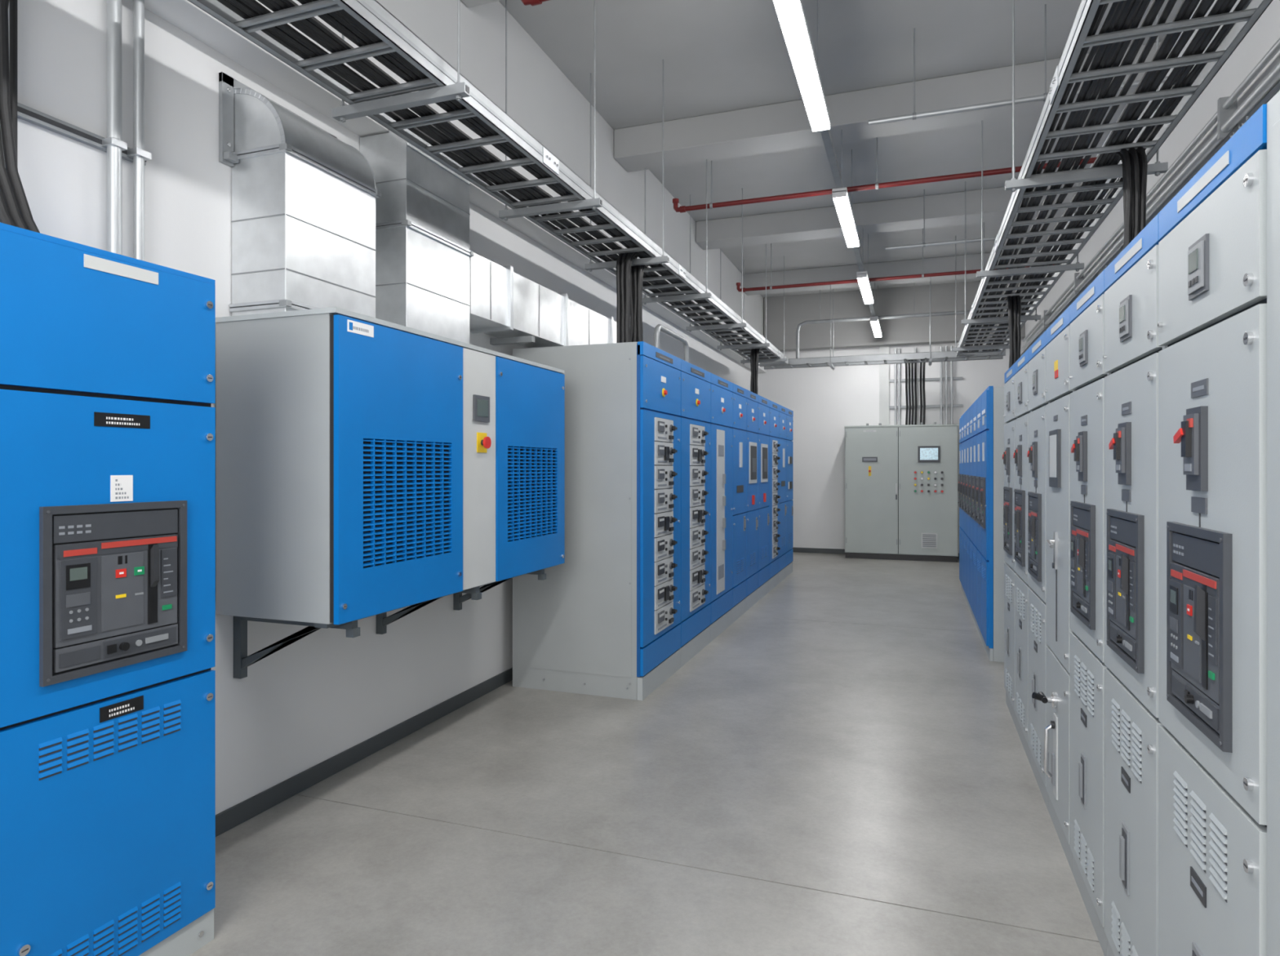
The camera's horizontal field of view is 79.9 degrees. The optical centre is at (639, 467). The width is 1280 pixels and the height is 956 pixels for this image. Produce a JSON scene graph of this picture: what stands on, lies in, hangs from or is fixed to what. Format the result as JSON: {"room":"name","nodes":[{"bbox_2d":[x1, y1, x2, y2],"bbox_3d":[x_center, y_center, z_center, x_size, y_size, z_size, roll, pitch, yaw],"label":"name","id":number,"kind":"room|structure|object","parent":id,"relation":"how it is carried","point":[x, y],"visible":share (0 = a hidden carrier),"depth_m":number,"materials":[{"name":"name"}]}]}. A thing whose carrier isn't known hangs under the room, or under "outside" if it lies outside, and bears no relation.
{"room":"electrical room","nodes":[
{"label":"electrical room","id":0,"kind":"room"},
{"bbox_2d":[0,0,765,814],"bbox_3d":[-0.641,-0.750,6.101,0.330,4.500,16.650,0,0,20],"label":"wall","id":1,"kind":"structure","parent":0,"point":[326,693],"depth_m":3.53,"materials":[{"name":"white paint"}]},
{"bbox_2d":[17,0,151,261],"bbox_3d":[-1.917,-0.250,2.484,0.071,2.900,0.680,0,0,20],"label":"conduit","id":2,"kind":"object","parent":1,"relation":"attached to","point":[117,149],"visible":0.39,"depth_m":2.66,"materials":[{"name":"metal"}]},
{"bbox_2d":[215,666,512,836],"bbox_3d":[-0.651,1.458,6.096,0.014,0.085,16.235,0,0,20],"label":"baseboard","id":3,"kind":"structure","parent":1,"relation":"attached to","point":[227,820],"depth_m":3.79,"materials":[{"name":"grey"}]},
{"bbox_2d":[215,306,564,679],"bbox_3d":[-1.086,0.138,3.923,0.660,1.485,2.002,0,0,20],"label":"wall-mounted air conditioning unit","id":4,"kind":"object","parent":1,"relation":"attached to","point":[366,466],"visible":1,"depth_m":3.09,"materials":[{"name":"blue metal"}]},
{"bbox_2d":[218,71,381,317],"bbox_3d":[-1.467,-1.111,3.385,0.309,1.009,0.660,0,0,20],"label":"ventilation duct","id":5,"kind":"object","parent":4,"relation":"on","point":[304,197],"visible":0.93,"depth_m":3.17,"materials":[{"name":"metal"}]},
{"bbox_2d":[360,129,474,343],"bbox_3d":[-1.195,-1.234,4.137,0.306,1.253,0.608,0,0,20],"label":"ventilation duct","id":6,"kind":"object","parent":4,"relation":"on","point":[423,253],"visible":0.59,"depth_m":3.92,"materials":[{"name":"metal"}]},
{"bbox_2d":[469,253,616,347],"bbox_3d":[-0.660,-1.045,5.614,0.316,0.440,2.514,0,0,20],"label":"ventilation duct","id":7,"kind":"object","parent":1,"relation":"attached to","point":[505,304],"visible":0.58,"depth_m":5.05,"materials":[{"name":"metal"}]},
{"bbox_2d":[461,0,500,7],"bbox_3d":[0.871,-2.870,3.698,4.160,0.260,0.350,0,0,20],"label":"ceiling beam","id":8,"kind":"structure","parent":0,"point":[468,3],"depth_m":4.50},
{"bbox_2d":[189,551,1104,955],"bbox_3d":[1.382,1.560,5.374,4.730,0.120,16.650,0,0,20],"label":"floor","id":9,"kind":"structure","parent":0,"point":[844,769],"depth_m":3.23,"materials":[{"name":"concrete"}]},
{"bbox_2d":[0,222,215,955],"bbox_3d":[-1.769,0.452,2.065,0.614,2.096,0.971,0,0,20],"label":"tall cabinet","id":10,"kind":"object","parent":9,"relation":"on","point":[108,358],"visible":1,"depth_m":2.08,"materials":[{"name":"blue metal"}]},
{"bbox_2d":[0,0,39,232],"bbox_3d":[-1.885,-1.142,2.292,0.203,1.100,0.149,0,0,20],"label":"power cable","id":11,"kind":"object","parent":10,"relation":"on","point":[15,210],"visible":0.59,"depth_m":2.31,"materials":[{"name":"black rubber"}]},
{"bbox_2d":[512,341,680,700],"bbox_3d":[-0.262,0.345,5.459,0.998,2.310,0.855,0,0,20],"label":"tall cabinet","id":12,"kind":"object","parent":9,"relation":"on","point":[605,620],"visible":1,"depth_m":5.05,"materials":[{"name":"grey metal"}]},
{"bbox_2d":[653,324,688,362],"bbox_3d":[0.268,-0.962,6.311,0.044,0.320,0.864,0,0,20],"label":"conduit","id":13,"kind":"object","parent":12,"relation":"on","point":[659,327],"visible":0.77,"depth_m":6.20,"materials":[{"name":"silver metal"}]},
{"bbox_2d":[678,359,711,667],"bbox_3d":[0.034,0.345,6.282,0.998,2.310,0.887,0,0,20],"label":"tall cabinet","id":14,"kind":"object","parent":9,"relation":"on","point":[695,381],"visible":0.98,"depth_m":6.05,"materials":[{"name":"blue metal"}]},
{"bbox_2d":[708,373,733,642],"bbox_3d":[0.315,0.345,7.100,0.974,2.310,0.837,0,0,20],"label":"tall cabinet","id":15,"kind":"object","parent":9,"relation":"on","point":[721,389],"visible":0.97,"depth_m":6.87,"materials":[{"name":"blue metal"}]},
{"bbox_2d":[730,383,746,622],"bbox_3d":[0.566,0.345,7.801,0.974,2.310,0.647,0,0,20],"label":"tall cabinet","id":16,"kind":"object","parent":9,"relation":"on","point":[739,588],"visible":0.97,"depth_m":7.61,"materials":[{"name":"blue metal"}]},
{"bbox_2d":[744,389,758,611],"bbox_3d":[0.781,0.345,8.399,0.974,2.310,0.617,0,0,20],"label":"tall cabinet","id":17,"kind":"object","parent":9,"relation":"on","point":[752,512],"visible":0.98,"depth_m":8.22,"materials":[{"name":"blue metal"}]},
{"bbox_2d":[756,395,769,601],"bbox_3d":[1.006,0.345,9.024,0.974,2.310,0.707,0,0,20],"label":"tall cabinet","id":18,"kind":"object","parent":9,"relation":"on","point":[763,508],"visible":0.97,"depth_m":8.85,"materials":[{"name":"blue metal"}]},
{"bbox_2d":[768,400,780,591],"bbox_3d":[1.257,0.345,9.689,0.998,2.310,0.707,0,0,20],"label":"tall cabinet","id":19,"kind":"object","parent":9,"relation":"on","point":[775,445],"visible":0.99,"depth_m":9.49,"materials":[{"name":"blue metal"}]},
{"bbox_2d":[777,404,786,582],"bbox_3d":[1.467,0.345,10.309,0.974,2.310,0.597,0,0,20],"label":"tall cabinet","id":20,"kind":"object","parent":9,"relation":"on","point":[783,411],"visible":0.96,"depth_m":10.12,"materials":[{"name":"blue metal"}]},
{"bbox_2d":[785,408,793,577],"bbox_3d":[1.670,0.345,10.874,0.974,2.310,0.597,0,0,20],"label":"tall cabinet","id":21,"kind":"object","parent":9,"relation":"on","point":[789,415],"visible":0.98,"depth_m":10.70,"materials":[{"name":"blue metal"}]},
{"bbox_2d":[844,422,959,562],"bbox_3d":[4.298,0.385,12.606,1.750,2.230,0.637,0,0,20],"label":"tall cabinet","id":22,"kind":"object","parent":9,"relation":"on","point":[901,482],"visible":1,"depth_m":12.33,"materials":[{"name":"grey metal"}]},
{"bbox_2d":[957,411,966,599],"bbox_3d":[4.247,0.435,8.893,0.995,2.130,0.947,0,0,20],"label":"tall cabinet","id":23,"kind":"object","parent":9,"relation":"on","point":[962,441],"visible":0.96,"depth_m":8.95,"materials":[{"name":"blue metal"}]},
{"bbox_2d":[962,405,972,614],"bbox_3d":[3.926,0.435,7.999,0.995,2.130,0.947,0,0,20],"label":"tall cabinet","id":24,"kind":"object","parent":9,"relation":"on","point":[966,415],"visible":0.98,"depth_m":8.12,"materials":[{"name":"blue metal"}]},
{"bbox_2d":[968,396,979,633],"bbox_3d":[3.605,0.435,7.105,0.995,2.130,0.947,0,0,20],"label":"tall cabinet","id":25,"kind":"object","parent":9,"relation":"on","point":[973,409],"visible":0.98,"depth_m":7.22,"materials":[{"name":"blue metal"}]},
{"bbox_2d":[975,386,1006,662],"bbox_3d":[3.284,0.435,6.210,0.995,2.130,0.947,0,0,20],"label":"tall cabinet","id":26,"kind":"object","parent":9,"relation":"on","point":[990,404],"visible":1,"depth_m":5.91,"materials":[{"name":"blue"}]},
{"bbox_2d":[1002,362,1017,728],"bbox_3d":[2.669,0.450,4.471,0.990,2.100,0.547,0,0,20],"label":"tall cabinet","id":27,"kind":"object","parent":9,"relation":"on","point":[1009,375],"visible":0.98,"depth_m":4.59,"materials":[{"name":"grey metal"}]},
{"bbox_2d":[1013,348,1031,764],"bbox_3d":[2.484,0.450,3.956,0.990,2.100,0.542,0,0,20],"label":"tall cabinet","id":28,"kind":"object","parent":9,"relation":"on","point":[1021,376],"visible":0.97,"depth_m":4.05,"materials":[{"name":"grey metal"}]},
{"bbox_2d":[1026,329,1048,809],"bbox_3d":[2.299,0.450,3.442,0.990,2.100,0.545,0,0,20],"label":"tall cabinet","id":29,"kind":"object","parent":9,"relation":"on","point":[1036,454],"visible":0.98,"depth_m":3.54,"materials":[{"name":"grey metal"}]},
{"bbox_2d":[1031,305,1072,872],"bbox_3d":[2.089,0.450,2.938,1.046,2.100,0.539,0,0,20],"label":"tall cabinet","id":30,"kind":"object","parent":9,"relation":"on","point":[1056,699],"visible":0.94,"depth_m":3.03,"materials":[{"name":"grey metal"}]},
{"bbox_2d":[1068,269,1108,955],"bbox_3d":[1.931,0.450,2.417,0.990,2.100,0.541,0,0,20],"label":"tall cabinet","id":31,"kind":"object","parent":9,"relation":"on","point":[1086,375],"visible":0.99,"depth_m":2.52,"materials":[{"name":"grey metal"}]},
{"bbox_2d":[1102,213,1163,955],"bbox_3d":[1.747,0.450,1.905,0.990,2.100,0.543,0,0,20],"label":"tall cabinet","id":32,"kind":"object","parent":9,"relation":"on","point":[1131,348],"visible":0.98,"depth_m":2.01,"materials":[{"name":"grey metal"}]},
{"bbox_2d":[1157,103,1266,955],"bbox_3d":[1.558,0.450,1.377,0.990,2.100,0.572,0,0,20],"label":"tall cabinet","id":33,"kind":"object","parent":9,"relation":"on","point":[1212,322],"visible":0.98,"depth_m":1.45,"materials":[{"name":"grey metal"}]},
{"bbox_2d":[1266,90,1279,955],"bbox_3d":[1.379,0.450,0.825,0.954,2.100,0.582,0,0,20],"label":"tall cabinet","id":34,"kind":"object","parent":9,"relation":"on","point":[1273,104],"visible":1,"depth_m":1.23,"materials":[{"name":"grey metal"}]},
{"bbox_2d":[498,0,1183,297],"bbox_3d":[1.382,-3.075,5.374,4.730,0.150,16.650,0,0,20],"label":"ceiling","id":35,"kind":"structure","parent":0,"point":[717,55],"depth_m":5.83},
{"bbox_2d":[332,0,470,122],"bbox_3d":[-1.008,-2.245,3.199,0.664,1.510,0.040,0,0,20],"label":"hanger","id":36,"kind":"object","parent":35,"relation":"hanging from","point":[458,91],"visible":1,"depth_m":3.17,"materials":[{"name":"silver metal"}]},
{"bbox_2d":[520,0,549,5],"bbox_3d":[1.052,-2.685,3.341,3.574,0.630,0.062,0,0,20],"label":"pipe","id":37,"kind":"object","parent":35,"relation":"hanging from","point":[533,2],"visible":1,"depth_m":3.91,"materials":[{"name":"red metal"}]},
{"bbox_2d":[498,0,602,221],"bbox_3d":[-0.535,-2.245,4.517,0.664,1.510,0.040,0,0,20],"label":"hanger","id":38,"kind":"object","parent":35,"relation":"hanging from","point":[594,202],"visible":1,"depth_m":4.48,"materials":[{"name":"silver metal"}]},
{"bbox_2d":[187,0,788,365],"bbox_3d":[0.104,-1.600,6.296,0.506,0.100,11.322,0,0,20],"label":"cable tray","id":39,"kind":"object","parent":38,"relation":"hanging from","point":[397,37],"visible":0.7,"depth_m":3.54,"materials":[{"name":"metal"}]},
{"bbox_2d":[217,0,768,359],"bbox_3d":[-0.010,-1.594,6.246,0.266,0.036,11.051,0,0,20],"label":"cable bundle","id":40,"kind":"object","parent":39,"relation":"in","point":[446,132],"visible":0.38,"depth_m":3.46,"materials":[{"name":"black rubber"}]},
{"bbox_2d":[297,0,777,358],"bbox_3d":[0.202,-1.595,6.170,0.158,0.037,11.050,0,0,20],"label":"cable bundle","id":41,"kind":"object","parent":39,"relation":"in","point":[340,20],"visible":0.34,"depth_m":3.38,"materials":[{"name":"black rubber"}]},
{"bbox_2d":[616,252,638,342],"bbox_3d":[-0.066,-1.224,5.645,0.133,0.825,0.431,0,0,20],"label":"electrical cables","id":42,"kind":"object","parent":39,"relation":"hanging from","point":[624,262],"visible":0.8,"depth_m":5.48,"materials":[{"name":"black rubber"}]},
{"bbox_2d":[630,264,648,342],"bbox_3d":[0.021,-1.224,5.890,0.133,0.824,0.431,0,0,20],"label":"electrical cables","id":43,"kind":"object","parent":39,"relation":"hanging from","point":[637,272],"visible":0.55,"depth_m":5.72,"materials":[{"name":"black rubber"}]},
{"bbox_2d":[750,348,759,394],"bbox_3d":[1.549,-1.224,10.144,0.133,0.825,0.431,0,0,20],"label":"electrical cables","id":44,"kind":"object","parent":39,"relation":"hanging from","point":[754,353],"visible":0.59,"depth_m":9.97,"materials":[{"name":"black rubber"}]},
{"bbox_2d":[584,59,669,271],"bbox_3d":[-0.103,-2.245,5.721,0.664,1.510,0.040,0,0,20],"label":"hanger","id":45,"kind":"object","parent":35,"relation":"hanging from","point":[661,260],"visible":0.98,"depth_m":5.67,"materials":[{"name":"silver metal"}]},
{"bbox_2d":[642,159,711,304],"bbox_3d":[0.320,-2.115,6.898,0.664,1.250,0.040,0,0,20],"label":"hanger","id":46,"kind":"object","parent":35,"relation":"hanging from","point":[705,295],"visible":0.88,"depth_m":6.86,"materials":[{"name":"grey metal"}]},
{"bbox_2d":[686,187,746,332],"bbox_3d":[0.827,-2.245,8.309,0.664,1.510,0.040,0,0,20],"label":"hanger","id":47,"kind":"object","parent":35,"relation":"hanging from","point":[742,325],"visible":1,"depth_m":8.27,"materials":[{"name":"grey metal"}]},
{"bbox_2d":[717,244,769,350],"bbox_3d":[1.300,-2.245,9.627,0.664,1.510,0.040,0,0,20],"label":"hanger","id":48,"kind":"object","parent":35,"relation":"hanging from","point":[766,344],"visible":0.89,"depth_m":9.59,"materials":[{"name":"grey metal"}]},
{"bbox_2d":[740,256,786,364],"bbox_3d":[1.773,-2.245,10.945,0.664,1.510,0.040,0,0,20],"label":"hanger","id":49,"kind":"object","parent":35,"relation":"hanging from","point":[784,359],"visible":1,"depth_m":10.88,"materials":[{"name":"grey metal"}]},
{"bbox_2d":[829,284,835,370],"bbox_3d":[2.921,-2.250,11.627,0.040,1.500,0.460,0,0,20],"label":"hanger","id":50,"kind":"object","parent":35,"relation":"hanging from","point":[831,365],"visible":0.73,"depth_m":11.47,"materials":[{"name":"grey metal"}]},
{"bbox_2d":[760,348,1005,368],"bbox_3d":[3.539,-1.610,11.410,3.450,0.100,0.370,0,0,20],"label":"cable tray","id":51,"kind":"object","parent":50,"relation":"hanging from","point":[941,356],"visible":0.91,"depth_m":11.30,"materials":[{"name":"grey metal"}]},
{"bbox_2d":[905,360,916,424],"bbox_3d":[4.221,-1.164,11.897,0.181,0.949,1.348,0,0,20],"label":"electrical cables","id":52,"kind":"object","parent":51,"relation":"hanging from","point":[907,365],"visible":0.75,"depth_m":12.48,"materials":[{"name":"black rubber"}]},
{"bbox_2d":[920,359,925,424],"bbox_3d":[4.386,-1.164,11.838,0.091,0.949,1.348,0,0,20],"label":"electrical cable","id":53,"kind":"object","parent":51,"relation":"hanging from","point":[922,367],"visible":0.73,"depth_m":12.43,"materials":[{"name":"black rubber"}]},
{"bbox_2d":[672,137,1097,213],"bbox_3d":[2.080,-2.685,6.500,3.774,0.630,0.062,0,0,20],"label":"pipe","id":54,"kind":"object","parent":35,"relation":"hanging from","point":[877,185],"visible":0.8,"depth_m":6.55,"materials":[{"name":"metal"}]},
{"bbox_2d":[613,41,1161,172],"bbox_3d":[1.783,-2.870,6.239,4.160,0.260,0.350,0,0,20],"label":"ceiling beam","id":55,"kind":"structure","parent":35,"relation":"attached to","point":[784,126],"depth_m":6.19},
{"bbox_2d":[695,182,1082,249],"bbox_3d":[2.696,-2.870,8.781,4.160,0.260,0.350,0,0,20],"label":"ceiling beam","id":56,"kind":"structure","parent":35,"relation":"attached to","point":[944,209],"depth_m":8.68,"materials":[{"name":"grey concrete"}]},
{"bbox_2d":[742,248,1041,295],"bbox_3d":[3.608,-2.870,11.322,4.160,0.260,0.350,0,0,20],"label":"ceiling beam","id":57,"kind":"structure","parent":35,"relation":"attached to","point":[946,264],"depth_m":11.25,"materials":[{"name":"grey concrete"}]},
{"bbox_2d":[736,222,1053,292],"bbox_3d":[3.151,-2.685,9.706,3.924,0.630,0.062,0,0,20],"label":"pipe","id":58,"kind":"object","parent":35,"relation":"hanging from","point":[922,275],"visible":0.82,"depth_m":9.76,"materials":[{"name":"metal"}]},
{"bbox_2d":[928,281,932,366],"bbox_3d":[4.238,-2.250,11.154,0.040,1.500,0.460,0,0,20],"label":"hanger","id":59,"kind":"object","parent":35,"relation":"hanging from","point":[930,359],"visible":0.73,"depth_m":11.35,"materials":[{"name":"grey metal"}]},
{"bbox_2d":[884,189,1062,250],"bbox_3d":[3.608,-2.688,8.055,1.948,0.624,0.049,0,0,20],"label":"conduit","id":60,"kind":"object","parent":35,"relation":"hanging from","point":[924,244],"depth_m":8.20,"materials":[{"name":"grey metal"}]},
{"bbox_2d":[951,235,1013,352],"bbox_3d":[4.404,-2.245,9.788,0.749,1.510,0.040,0,0,20],"label":"hanger","id":61,"kind":"object","parent":35,"relation":"hanging from","point":[996,347],"visible":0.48,"depth_m":9.83,"materials":[{"name":"grey metal"}]},
{"bbox_2d":[960,181,1040,325],"bbox_3d":[3.728,-2.245,7.905,0.749,1.510,0.040,0,0,20],"label":"hanger","id":62,"kind":"object","parent":35,"relation":"hanging from","point":[1036,317],"visible":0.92,"depth_m":7.94,"materials":[{"name":"grey metal"}]},
{"bbox_2d":[868,4,1188,125],"bbox_3d":[2.510,-2.688,4.996,1.948,0.624,0.049,0,0,20],"label":"conduit","id":63,"kind":"object","parent":35,"relation":"hanging from","point":[913,116],"depth_m":5.10,"materials":[{"name":"silver metal"}]},
{"bbox_2d":[976,120,1084,279],"bbox_3d":[3.018,-2.115,5.929,0.749,1.250,0.040,0,0,20],"label":"hanger","id":64,"kind":"object","parent":35,"relation":"hanging from","point":[1077,265],"visible":0.9,"depth_m":5.95,"materials":[{"name":"grey metal"}]},
{"bbox_2d":[1004,0,1168,191],"bbox_3d":[2.333,-2.245,4.018,0.749,1.510,0.040,0,0,20],"label":"hanger","id":65,"kind":"object","parent":35,"relation":"hanging from","point":[1158,167],"visible":0.94,"depth_m":4.05,"materials":[{"name":"silver metal"}]},
{"bbox_2d":[955,0,1272,356],"bbox_3d":[2.803,-1.600,5.327,0.591,0.100,11.322,0,0,20],"label":"cable tray","id":66,"kind":"object","parent":65,"relation":"hanging from","point":[1244,20],"visible":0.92,"depth_m":3.53,"materials":[{"name":"metal"}]},
{"bbox_2d":[1005,292,1021,368],"bbox_3d":[3.426,-1.129,7.026,0.133,1.014,0.431,0,0,20],"label":"electrical cables","id":67,"kind":"object","parent":66,"relation":"hanging from","point":[1014,302],"visible":0.62,"depth_m":6.86,"materials":[{"name":"black rubber"}]},
{"bbox_2d":[960,0,1177,351],"bbox_3d":[2.652,-1.595,5.290,0.279,0.038,11.051,0,0,20],"label":"cable bundle","id":68,"kind":"object","parent":66,"relation":"in","point":[1125,15],"visible":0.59,"depth_m":3.29,"materials":[{"name":"black rubber"}]},
{"bbox_2d":[982,0,1249,351],"bbox_3d":[2.905,-1.594,5.199,0.232,0.037,11.051,0,0,20],"label":"cable bundle","id":69,"kind":"object","parent":66,"relation":"in","point":[1150,82],"visible":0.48,"depth_m":3.33,"materials":[{"name":"black rubber"}]},
{"bbox_2d":[1115,146,1147,248],"bbox_3d":[2.435,-1.115,3.823,0.133,1.035,0.431,0,0,20],"label":"cable bundle","id":70,"kind":"object","parent":66,"relation":"hanging from","point":[1135,163],"visible":0.54,"depth_m":3.66,"materials":[{"name":"black rubber"}]},
{"bbox_2d":[757,338,1023,553],"bbox_3d":[4.153,-0.750,13.092,4.330,4.500,0.150,0,0,20],"label":"wall","id":71,"kind":"structure","parent":0,"point":[823,401],"depth_m":13.28,"materials":[{"name":"white paint"}]},
{"bbox_2d":[792,546,959,558],"bbox_3d":[4.125,1.458,13.014,4.330,0.085,0.014,0,0,20],"label":"baseboard","id":72,"kind":"structure","parent":71,"relation":"attached to","point":[818,550],"depth_m":13.36,"materials":[{"name":"grey"}]},
{"bbox_2d":[764,277,1025,351],"bbox_3d":[4.176,-2.530,12.887,4.149,0.940,0.220,0,0,20],"label":"ceiling beam","id":73,"kind":"structure","parent":71,"relation":"attached to","point":[798,308],"depth_m":12.86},
{"bbox_2d":[879,345,962,425],"bbox_3d":[4.691,-1.380,12.783,1.310,1.360,0.067,0,0,20],"label":"conduit","id":74,"kind":"object","parent":71,"relation":"attached to","point":[884,380],"visible":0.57,"depth_m":12.89,"materials":[{"name":"grey metal"}]},
{"bbox_2d":[795,289,1035,358],"bbox_3d":[4.095,-2.330,11.598,3.426,1.340,0.056,0,0,20],"label":"conduit","id":75,"kind":"object","parent":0,"point":[951,313],"depth_m":11.80,"materials":[{"name":"grey metal"}]},
{"bbox_2d":[1023,0,1279,351],"bbox_3d":[3.490,-0.750,4.617,0.150,4.500,16.650,0,0,20],"label":"wall","id":76,"kind":"structure","parent":0,"point":[1264,34],"depth_m":4.82,"materials":[{"name":"white paint"}]},
{"bbox_2d":[1022,38,1279,350],"bbox_3d":[3.796,-1.910,5.809,0.080,0.220,12.900,0,0,20],"label":"conduit","id":77,"kind":"object","parent":76,"relation":"attached to","point":[1228,115],"visible":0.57,"depth_m":4.58,"materials":[{"name":"grey metal"}]},
{"bbox_3d":[2.770,-1.275,3.468,0.430,0.450,0.040,0,0,20],"label":"wall bracket","id":78,"kind":"object","parent":76,"relation":"attached to","visible":0},
{"bbox_2d":[1020,80,1279,356],"bbox_3d":[3.319,-1.390,5.130,0.286,0.060,10.900,0,0,20],"label":"cable tray","id":79,"kind":"object","parent":78,"relation":"on","point":[1275,89],"visible":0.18,"depth_m":3.60,"materials":[{"name":"metal"}]}
]}

